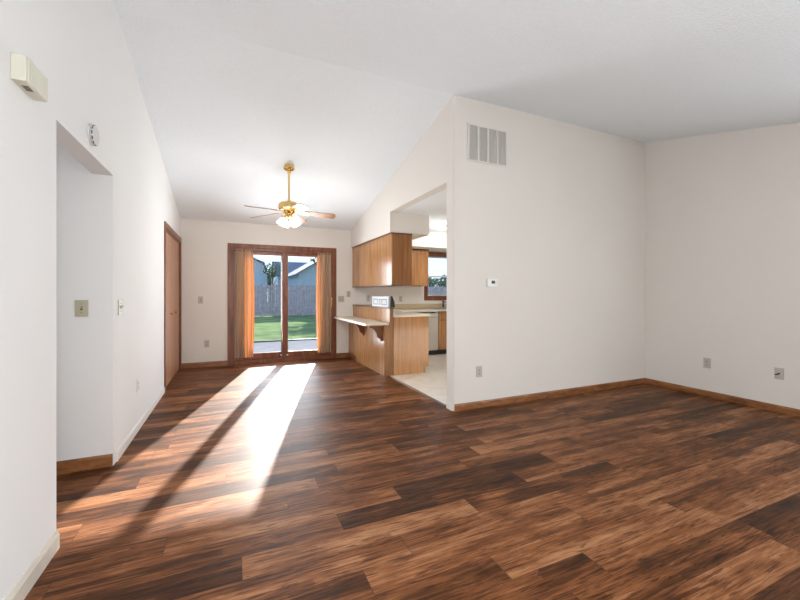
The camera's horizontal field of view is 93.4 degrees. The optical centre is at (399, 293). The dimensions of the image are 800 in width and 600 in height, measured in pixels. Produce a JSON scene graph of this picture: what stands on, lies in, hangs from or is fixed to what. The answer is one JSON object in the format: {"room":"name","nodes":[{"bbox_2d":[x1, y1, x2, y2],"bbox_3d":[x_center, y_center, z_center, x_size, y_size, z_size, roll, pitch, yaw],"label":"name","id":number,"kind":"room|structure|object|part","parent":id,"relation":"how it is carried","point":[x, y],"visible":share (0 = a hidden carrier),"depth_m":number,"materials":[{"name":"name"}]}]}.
{"room":"empty living room","nodes":[
{"label":"empty living room","id":0,"kind":"room"},
{"bbox_2d":[56,143,91,460],"bbox_3d":[-3.177,-0.030,2.232,2.207,2.500,0.120,0,0,-24],"label":"wall","id":1,"kind":"structure","parent":0,"point":[73,180],"depth_m":2.58,"materials":[{"name":"white paint"}]},
{"bbox_2d":[75,300,87,316],"bbox_3d":[-2.194,0.102,2.593,0.074,0.114,0.018,0,0,-24],"label":"light switch","id":2,"kind":"object","parent":1,"relation":"attached to","point":[81,306],"visible":1,"depth_m":2.60,"materials":[{"name":"beige plastic"}]},
{"bbox_2d":[56,454,112,474],"bbox_3d":[-3.051,1.177,2.216,2.223,0.085,0.013,0,0,-24],"label":"baseboard","id":3,"kind":"structure","parent":1,"relation":"attached to","point":[101,461],"depth_m":2.60,"materials":[{"name":"brown wood"}]},
{"bbox_2d":[0,0,179,599],"bbox_3d":[-2.016,-0.446,2.486,0.120,3.331,8.180,0,0,-24],"label":"wall","id":4,"kind":"structure","parent":0,"point":[80,46],"depth_m":1.90,"materials":[{"name":"white paint"}]},
{"bbox_2d":[11,53,47,101],"bbox_3d":[-1.495,-0.868,1.524,0.050,0.101,0.180,0,0,-24],"label":"door chime","id":5,"kind":"object","parent":4,"relation":"attached to","point":[24,72],"visible":1,"depth_m":1.48,"materials":[{"name":"beige plastic"}]},
{"bbox_2d":[5,530,59,599],"bbox_3d":[-1.273,1.177,0.977,0.013,0.085,1.820,0,0,-24],"label":"baseboard","id":6,"kind":"structure","parent":4,"relation":"attached to","point":[31,575],"depth_m":1.59,"materials":[{"name":"beige wood"}]},
{"bbox_2d":[87,123,99,146],"bbox_3d":[-1.828,-0.945,2.252,0.033,0.128,0.128,0,0,-24],"label":"smoke detector","id":7,"kind":"object","parent":4,"relation":"attached to","point":[92,131],"visible":1,"depth_m":2.22,"materials":[{"name":"white plastic"}]},
{"bbox_2d":[118,299,123,315],"bbox_3d":[-2.095,0.103,2.834,0.018,0.118,0.120,0,0,-24],"label":"light switch","id":8,"kind":"object","parent":4,"relation":"attached to","point":[120,301],"visible":1,"depth_m":2.82,"materials":[{"name":"beige plastic"}]},
{"bbox_2d":[136,378,138,392],"bbox_3d":[-2.326,0.813,3.344,0.009,0.118,0.074,0,0,-24],"label":"wall outlet","id":9,"kind":"object","parent":4,"relation":"attached to","point":[137,379],"visible":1,"depth_m":3.32,"materials":[{"name":"white plastic"}]},
{"bbox_2d":[116,387,164,461],"bbox_3d":[-2.478,1.185,3.686,0.010,0.070,2.090,0,0,-24],"label":"baseboard","id":10,"kind":"structure","parent":4,"relation":"attached to","point":[125,444],"depth_m":3.31,"materials":[{"name":"paint"}]},
{"bbox_2d":[164,221,181,391],"bbox_3d":[-3.278,0.163,5.358,0.136,2.115,1.600,0,0,-24],"label":"door","id":11,"kind":"structure","parent":4,"relation":"in","point":[172,240],"depth_m":5.38,"materials":[{"name":"brown wood"}]},
{"bbox_2d":[180,218,446,362],"bbox_3d":[-0.892,-0.040,7.378,6.147,2.520,0.150,0,0,-24],"label":"wall","id":12,"kind":"structure","parent":0,"point":[204,242],"depth_m":6.36,"materials":[{"name":"paint"}]},
{"bbox_2d":[198,296,202,303],"bbox_3d":[-3.294,0.107,6.219,0.074,0.118,0.018,0,0,-24],"label":"light switch","id":13,"kind":"object","parent":12,"relation":"attached to","point":[200,298],"visible":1,"depth_m":6.22,"materials":[{"name":"beige plastic"}]},
{"bbox_2d":[181,360,227,368],"bbox_3d":[-3.239,1.177,6.246,0.698,0.085,0.013,0,0,-24],"label":"baseboard","id":14,"kind":"structure","parent":12,"relation":"attached to","point":[212,363],"depth_m":6.24,"materials":[{"name":"brown wood"}]},
{"bbox_2d":[204,340,208,346],"bbox_3d":[-3.212,0.835,6.260,0.074,0.118,0.009,0,0,-24],"label":"wall outlet","id":15,"kind":"object","parent":12,"relation":"attached to","point":[206,342],"visible":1,"depth_m":6.26,"materials":[{"name":"beige plastic"}]},
{"bbox_2d":[228,243,335,365],"bbox_3d":[-2.084,0.181,6.809,1.876,2.078,0.203,0,0,-24],"label":"door","id":16,"kind":"structure","parent":12,"relation":"in","point":[284,355],"depth_m":6.77,"materials":[{"name":"brown wood"}]},
{"bbox_2d":[234,249,254,357],"bbox_3d":[-2.669,0.174,6.458,0.327,1.853,0.087,0,0,-24],"label":"curtain","id":17,"kind":"object","parent":16,"relation":"hanging from","point":[244,259],"visible":1,"depth_m":6.45,"materials":[{"name":"fabric"}]},
{"bbox_3d":[-2.458,0.206,6.686,0.873,1.899,0.045,0,0,-24],"label":"panel","id":18,"kind":"part","parent":16,"relation":"part of","materials":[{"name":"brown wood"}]},
{"bbox_3d":[-2.088,1.189,6.817,1.740,0.062,0.185,0,0,-24],"label":"sill","id":19,"kind":"part","parent":16,"relation":"part of","materials":[{"name":"brown wood"}]},
{"bbox_3d":[-1.722,0.206,6.958,0.873,1.899,0.045,0,0,-24],"label":"panel","id":20,"kind":"part","parent":16,"relation":"part of","materials":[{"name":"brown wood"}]},
{"bbox_2d":[316,253,331,352],"bbox_3d":[-1.419,0.174,7.014,0.297,1.853,0.086,0,0,-24],"label":"curtain","id":21,"kind":"object","parent":16,"relation":"hanging from","point":[323,270],"visible":1,"depth_m":7.00,"materials":[{"name":"fabric"}]},
{"bbox_2d":[338,296,343,301],"bbox_3d":[-1.121,0.104,7.184,0.120,0.118,0.018,0,0,-24],"label":"light switch","id":22,"kind":"object","parent":12,"relation":"attached to","point":[340,298],"visible":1,"depth_m":7.18,"materials":[{"name":"beige plastic"}]},
{"bbox_2d":[336,353,347,357],"bbox_3d":[-1.097,1.177,7.198,0.250,0.085,0.013,0,0,-24],"label":"baseboard","id":23,"kind":"structure","parent":12,"relation":"attached to","point":[338,355],"depth_m":7.18,"materials":[{"name":"brown wood"}]},
{"bbox_2d":[363,303,446,308],"bbox_3d":[0.501,0.264,7.903,2.933,0.100,0.020,0,0,-24],"label":"backsplash","id":24,"kind":"structure","parent":12,"relation":"attached to","point":[397,306],"depth_m":7.82,"materials":[{"name":"beige laminate"}]},
{"bbox_2d":[412,249,428,285],"bbox_3d":[-0.013,-0.521,7.499,1.174,0.739,0.341,0,0,-24],"label":"upper cabinet","id":25,"kind":"object","parent":12,"relation":"attached to","point":[419,256],"visible":0.3,"depth_m":7.53,"materials":[{"name":"brown wood"}]},
{"bbox_2d":[424,252,446,299],"bbox_3d":[1.071,-0.370,8.236,1.295,1.030,0.157,0,0,-24],"label":"window","id":26,"kind":"structure","parent":12,"relation":"in","point":[443,255],"depth_m":8.03,"materials":[{"name":"brown wood"}]},
{"bbox_3d":[1.069,-0.164,8.239,1.111,0.427,0.030,0,0,-24],"label":"sash","id":27,"kind":"part","parent":26,"relation":"part of","materials":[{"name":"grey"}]},
{"bbox_2d":[348,304,393,376],"bbox_3d":[-0.638,0.715,6.376,0.362,1.010,1.887,0,0,-24],"label":"wall","id":28,"kind":"structure","parent":0,"point":[370,346],"depth_m":6.01,"materials":[{"name":"brown wood"}]},
{"bbox_3d":[-0.895,1.177,7.025,0.012,0.085,0.466,0,0,-24],"label":"trim","id":29,"kind":"part","parent":28,"relation":"part of","materials":[{"name":"brown wood"}]},
{"bbox_2d":[334,316,388,325],"bbox_3d":[-0.707,0.453,6.365,0.372,0.035,1.848,0,0,-24],"label":"bar","id":30,"kind":"object","parent":28,"relation":"on","point":[357,320],"visible":1,"depth_m":6.08,"materials":[{"name":"beige laminate"}]},
{"bbox_2d":[372,296,394,307],"bbox_3d":[-0.271,0.124,5.947,0.090,0.172,0.770,0,0,-24],"label":"countertop appliance","id":31,"kind":"object","parent":28,"relation":"on","point":[378,301],"visible":0.98,"depth_m":5.80,"materials":[{"name":"white plastic"}]},
{"bbox_3d":[-0.170,0.725,5.571,0.137,0.990,0.020,0,0,-24],"label":"post","id":32,"kind":"part","parent":28,"relation":"part of","materials":[{"name":"brown wood"}]},
{"bbox_2d":[351,212,446,251],"bbox_3d":[0.847,-1.041,6.989,3.044,0.298,1.975,0,0,-24],"label":"soffit","id":33,"kind":"structure","parent":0,"point":[417,225],"depth_m":5.91,"materials":[{"name":"paint"}]},
{"bbox_2d":[24,354,799,599],"bbox_3d":[-0.244,1.288,3.240,8.384,0.144,8.220,0,0,-24],"label":"floor","id":34,"kind":"structure","parent":0,"point":[333,478],"depth_m":2.25,"materials":[{"name":"wood"}]},
{"bbox_2d":[393,316,428,375],"bbox_3d":[-0.094,0.786,6.302,0.591,0.868,1.325,0,0,-24],"label":"base cabinet","id":35,"kind":"object","parent":34,"relation":"on","point":[410,334],"visible":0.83,"depth_m":5.69,"materials":[{"name":"brown wood"}]},
{"bbox_2d":[363,303,446,316],"bbox_3d":[0.875,0.282,7.035,2.955,0.137,1.911,0,0,-24],"label":"countertop","id":36,"kind":"structure","parent":35,"relation":"on","point":[400,310],"depth_m":7.42,"materials":[{"name":"beige laminate"}]},
{"bbox_2d":[417,311,437,354],"bbox_3d":[0.380,0.786,7.568,0.590,0.857,0.535,0,0,-24],"label":"dishwasher","id":37,"kind":"object","parent":34,"relation":"on","point":[433,319],"visible":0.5,"depth_m":7.41,"materials":[{"name":"white plastic"}]},
{"bbox_3d":[0.481,0.418,7.341,0.590,0.120,0.034,0,0,-24],"label":"control panel","id":38,"kind":"part","parent":37,"relation":"part of","materials":[{"name":"beige plastic"}]},
{"bbox_3d":[0.480,0.787,7.342,0.590,0.605,0.030,0,0,-24],"label":"door","id":39,"kind":"part","parent":37,"relation":"part of","materials":[{"name":"beige metal"}]},
{"bbox_2d":[436,311,446,353],"bbox_3d":[1.109,0.783,7.879,0.975,0.863,0.557,0,0,-24],"label":"base cabinet","id":40,"kind":"object","parent":34,"relation":"on","point":[442,315],"visible":0.23,"depth_m":7.50,"materials":[{"name":"brown wood"}]},
{"bbox_3d":[0.985,0.445,7.561,0.470,0.150,0.020,0,0,-24],"label":"drawer","id":41,"kind":"part","parent":40,"relation":"part of","materials":[{"name":"brown wood"}]},
{"bbox_3d":[0.985,0.820,7.561,0.470,0.560,0.020,0,0,-24],"label":"door","id":42,"kind":"part","parent":40,"relation":"part of","materials":[{"name":"brown wood"}]},
{"bbox_2d":[399,188,446,232],"bbox_3d":[1.222,-1.220,6.293,2.924,0.060,3.550,0,0,-24],"label":"ceiling","id":43,"kind":"structure","parent":0,"point":[435,206],"depth_m":5.40,"materials":[{"name":"white paint"}]},
{"bbox_2d":[110,0,799,229],"bbox_3d":[0.732,-1.602,3.723,6.147,1.157,8.250,0,0,-24],"label":"ceiling","id":44,"kind":"structure","parent":0,"point":[235,92],"depth_m":3.27,"materials":[{"name":"white paint"}]},
{"bbox_2d":[244,163,334,227],"bbox_3d":[-1.418,-1.254,4.903,1.145,0.848,1.144,0,0,-24],"label":"ceiling fan","id":45,"kind":"object","parent":44,"relation":"hanging from","point":[289,207],"visible":1,"depth_m":4.88,"materials":[{"name":"gold metal"}]},
{"bbox_3d":[-1.697,-1.046,4.613,0.133,0.059,0.415,0,0,38],"label":"blade","id":46,"kind":"part","parent":45,"relation":"part of","materials":[{"name":"brown wood"}]},
{"bbox_3d":[-1.534,-0.922,4.833,0.103,0.111,0.104,0,0,1],"label":"lamp shade","id":47,"kind":"part","parent":45,"relation":"part of","materials":[{"name":"white glass"}]},
{"bbox_3d":[-1.530,-0.922,5.000,0.104,0.111,0.103,0,0,1],"label":"lamp shade","id":48,"kind":"part","parent":45,"relation":"part of","materials":[{"name":"white glass"}]},
{"bbox_3d":[-1.367,-0.922,4.830,0.103,0.111,0.104,0,0,1],"label":"lamp shade","id":49,"kind":"part","parent":45,"relation":"part of","materials":[{"name":"white glass"}]},
{"bbox_3d":[-1.238,-1.046,4.585,0.133,0.059,0.414,0,0,-34],"label":"blade","id":50,"kind":"part","parent":45,"relation":"part of","materials":[{"name":"white wood"}]},
{"bbox_3d":[-1.425,-1.046,5.306,0.133,0.059,0.414,0,0,2],"label":"blade","id":51,"kind":"part","parent":45,"relation":"part of","materials":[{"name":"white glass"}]},
{"bbox_3d":[-1.069,-1.046,5.014,0.415,0.059,0.133,0,0,-16],"label":"blade","id":52,"kind":"part","parent":45,"relation":"part of","materials":[{"name":"brown wood"}]},
{"bbox_2d":[351,95,644,410],"bbox_3d":[1.201,-0.435,6.217,3.064,3.311,3.712,0,0,-24],"label":"wall partition","id":53,"kind":"structure","parent":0,"point":[560,228],"depth_m":4.40,"materials":[{"name":"paint"}]},
{"bbox_2d":[352,232,411,287],"bbox_3d":[-0.373,-0.504,6.441,0.340,0.772,1.983,0,0,-24],"label":"upper cabinet","id":54,"kind":"object","parent":53,"relation":"attached to","point":[385,260],"visible":1,"depth_m":5.75,"materials":[{"name":"brown wood"}]},
{"bbox_3d":[-0.515,-0.501,6.382,0.014,0.742,1.968,0,0,-24],"label":"panel","id":55,"kind":"part","parent":54,"relation":"part of","materials":[{"name":"brown wood"}]},
{"bbox_3d":[-0.373,-0.881,6.440,0.340,0.018,1.981,0,0,-24],"label":"moulding","id":56,"kind":"part","parent":54,"relation":"part of","materials":[{"name":"brown wood"}]},
{"bbox_3d":[-0.372,-0.124,6.442,0.332,0.012,1.977,0,0,-24],"label":"trim","id":57,"kind":"part","parent":54,"relation":"part of","materials":[{"name":"brown wood"}]},
{"bbox_3d":[0.032,-0.501,5.555,0.314,0.742,0.018,0,0,-24],"label":"panel","id":58,"kind":"part","parent":54,"relation":"part of","materials":[{"name":"brown wood"}]},
{"bbox_2d":[389,376,445,406],"bbox_3d":[0.177,1.216,4.811,0.030,0.007,1.670,0,0,-24],"label":"trim","id":59,"kind":"structure","parent":53,"relation":"attached to","point":[443,404],"depth_m":4.67,"materials":[{"name":"grey metal"}]},
{"bbox_2d":[446,401,451,410],"bbox_3d":[0.519,1.183,3.969,0.008,0.075,0.108,0,0,-24],"label":"baseboard","id":60,"kind":"object","parent":53,"relation":"attached to","point":[448,404],"visible":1,"depth_m":3.96,"materials":[{"name":"paint"}]},
{"bbox_2d":[476,366,481,376],"bbox_3d":[0.846,0.834,4.023,0.074,0.118,0.009,0,0,-24],"label":"wall outlet","id":61,"kind":"object","parent":53,"relation":"attached to","point":[478,368],"visible":1,"depth_m":4.02,"materials":[{"name":"beige plastic"}]},
{"bbox_2d":[467,122,507,166],"bbox_3d":[0.950,-1.600,4.069,0.522,0.404,0.010,0,0,-24],"label":"air vent","id":62,"kind":"object","parent":53,"relation":"in","point":[485,144],"visible":1,"depth_m":4.06,"materials":[{"name":"white metal"}]},
{"bbox_2d":[487,279,496,286],"bbox_3d":[0.997,-0.115,4.082,0.132,0.084,0.024,0,0,-24],"label":"thermostat","id":63,"kind":"object","parent":53,"relation":"attached to","point":[490,282],"visible":1,"depth_m":4.07,"materials":[{"name":"white plastic"}]},
{"bbox_2d":[454,378,644,411],"bbox_3d":[1.953,1.184,4.513,3.034,0.072,0.013,0,0,-24],"label":"baseboard","id":64,"kind":"structure","parent":53,"relation":"attached to","point":[534,396],"depth_m":4.38,"materials":[{"name":"brown wood"}]},
{"bbox_2d":[645,122,799,408],"bbox_3d":[3.492,-0.446,4.933,0.120,3.331,8.180,0,0,-24],"label":"wall","id":65,"kind":"structure","parent":0,"point":[722,210],"depth_m":4.29,"materials":[{"name":"paint"}]},
{"bbox_2d":[703,358,710,368],"bbox_3d":[3.632,0.822,4.457,0.009,0.118,0.074,0,0,-24],"label":"wall outlet","id":66,"kind":"object","parent":65,"relation":"attached to","point":[706,361],"visible":1,"depth_m":4.45,"materials":[{"name":"beige plastic"}]},
{"bbox_2d":[645,378,799,416],"bbox_3d":[4.194,1.184,3.190,0.013,0.072,4.225,0,0,-24],"label":"baseboard","id":67,"kind":"structure","parent":65,"relation":"attached to","point":[753,403],"depth_m":4.26,"materials":[{"name":"brown wood"}]},
{"bbox_2d":[774,367,783,379],"bbox_3d":[3.881,0.823,3.864,0.035,0.118,0.074,0,0,-24],"label":"cable jack","id":68,"kind":"object","parent":65,"relation":"attached to","point":[778,372],"visible":1,"depth_m":3.87,"materials":[{"name":"beige plastic"}]},
{"label":"outside","id":69,"kind":"structure","parent":0,"visible":0},
{"bbox_2d":[254,307,316,340],"bbox_3d":[-6.532,1.600,39.331,100.000,0.400,62.810,0,0,-24],"label":"lawn","id":70,"kind":"structure","parent":69,"point":[299,326],"depth_m":15.54,"materials":[{"name":"green plant"}]},
{"bbox_2d":[254,258,269,311],"bbox_3d":[-15.859,-1.345,30.706,9.150,5.490,9.600,0,0,-24],"label":"house","id":71,"kind":"structure","parent":70,"relation":"on","point":[260,278],"depth_m":28.13,"materials":[{"name":"blue"}]},
{"bbox_2d":[263,262,280,286],"bbox_3d":[-8.867,-0.430,26.309,1.353,3.666,1.206,0,0,-24],"label":"tree","id":72,"kind":"object","parent":70,"relation":"on","point":[270,271],"visible":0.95,"depth_m":26.25,"materials":[{"name":"green plant"}]},
{"bbox_3d":[-8.867,-1.704,26.309,1.353,1.117,1.206,0,0,-24],"label":"crown","id":73,"kind":"part","parent":72,"relation":"part of","materials":[{"name":"green plant"}]},
{"bbox_2d":[254,338,316,342],"bbox_3d":[3.116,1.360,12.688,24.000,0.280,0.058,0,0,-24],"label":"edging","id":74,"kind":"object","parent":70,"relation":"on","point":[308,338],"depth_m":9.99,"materials":[{"name":"black plastic"}]},
{"bbox_2d":[270,260,316,311],"bbox_3d":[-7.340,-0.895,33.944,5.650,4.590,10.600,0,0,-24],"label":"house","id":75,"kind":"structure","parent":70,"relation":"on","point":[305,274],"depth_m":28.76,"materials":[{"name":"blue"}]},
{"bbox_2d":[254,284,446,316],"bbox_3d":[-2.841,0.435,25.049,31.250,2.030,0.110,0,0,-24],"label":"fence","id":76,"kind":"object","parent":70,"relation":"on","point":[300,295],"visible":0.09,"depth_m":23.30,"materials":[{"name":"grey wood"}]},
{"bbox_3d":[-9.367,0.415,22.128,2.350,1.889,0.069,0,0,-24],"label":"fence panel","id":77,"kind":"part","parent":76,"relation":"part of","materials":[{"name":"grey wood"}]},
{"bbox_3d":[-8.303,0.435,22.628,0.100,2.030,0.100,0,0,-24],"label":"post","id":78,"kind":"part","parent":76,"relation":"part of","materials":[{"name":"grey wood"}]},
{"bbox_3d":[-7.174,0.415,23.103,2.350,1.890,0.069,0,0,-24],"label":"fence panel","id":79,"kind":"part","parent":76,"relation":"part of","materials":[{"name":"grey wood"}]},
{"bbox_3d":[-6.110,0.435,23.602,0.100,2.030,0.100,0,0,-24],"label":"post","id":80,"kind":"part","parent":76,"relation":"part of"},
{"bbox_3d":[-4.980,0.416,24.077,2.350,1.889,0.070,0,0,-24],"label":"fence panel","id":81,"kind":"part","parent":76,"relation":"part of","materials":[{"name":"grey wood"}]},
{"bbox_3d":[1.599,0.416,27.000,2.350,1.888,0.070,0,0,-24],"label":"fence panel","id":82,"kind":"part","parent":76,"relation":"part of","materials":[{"name":"grey wood"}]},
{"bbox_3d":[3.792,0.415,27.976,2.350,1.890,0.068,0,0,-24],"label":"fence panel","id":83,"kind":"part","parent":76,"relation":"part of","materials":[{"name":"grey wood"}]},
{"bbox_2d":[428,277,436,286],"bbox_3d":[2.743,-0.352,37.167,2.010,3.512,1.716,0,0,-24],"label":"tree","id":84,"kind":"object","parent":70,"relation":"on","point":[431,282],"visible":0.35,"depth_m":37.16,"materials":[{"name":"green plant"}]},
{"bbox_2d":[434,274,446,294],"bbox_3d":[4.382,-0.338,39.316,2.051,3.483,1.887,0,0,-24],"label":"tree","id":85,"kind":"object","parent":70,"relation":"on","point":[442,283],"visible":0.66,"depth_m":39.10,"materials":[{"name":"green plant"}]},
{"bbox_3d":[4.382,-1.228,39.316,2.051,1.703,1.887,0,0,-24],"label":"crown","id":86,"kind":"part","parent":85,"relation":"part of","materials":[{"name":"green plant"}]},
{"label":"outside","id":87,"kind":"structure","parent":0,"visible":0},
{"bbox_2d":[253,339,316,352],"bbox_3d":[3.760,1.375,11.240,24.000,0.250,3.110,0,0,-24],"label":"patio","id":88,"kind":"structure","parent":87,"point":[259,347],"depth_m":8.89,"materials":[{"name":"concrete"}]}
]}

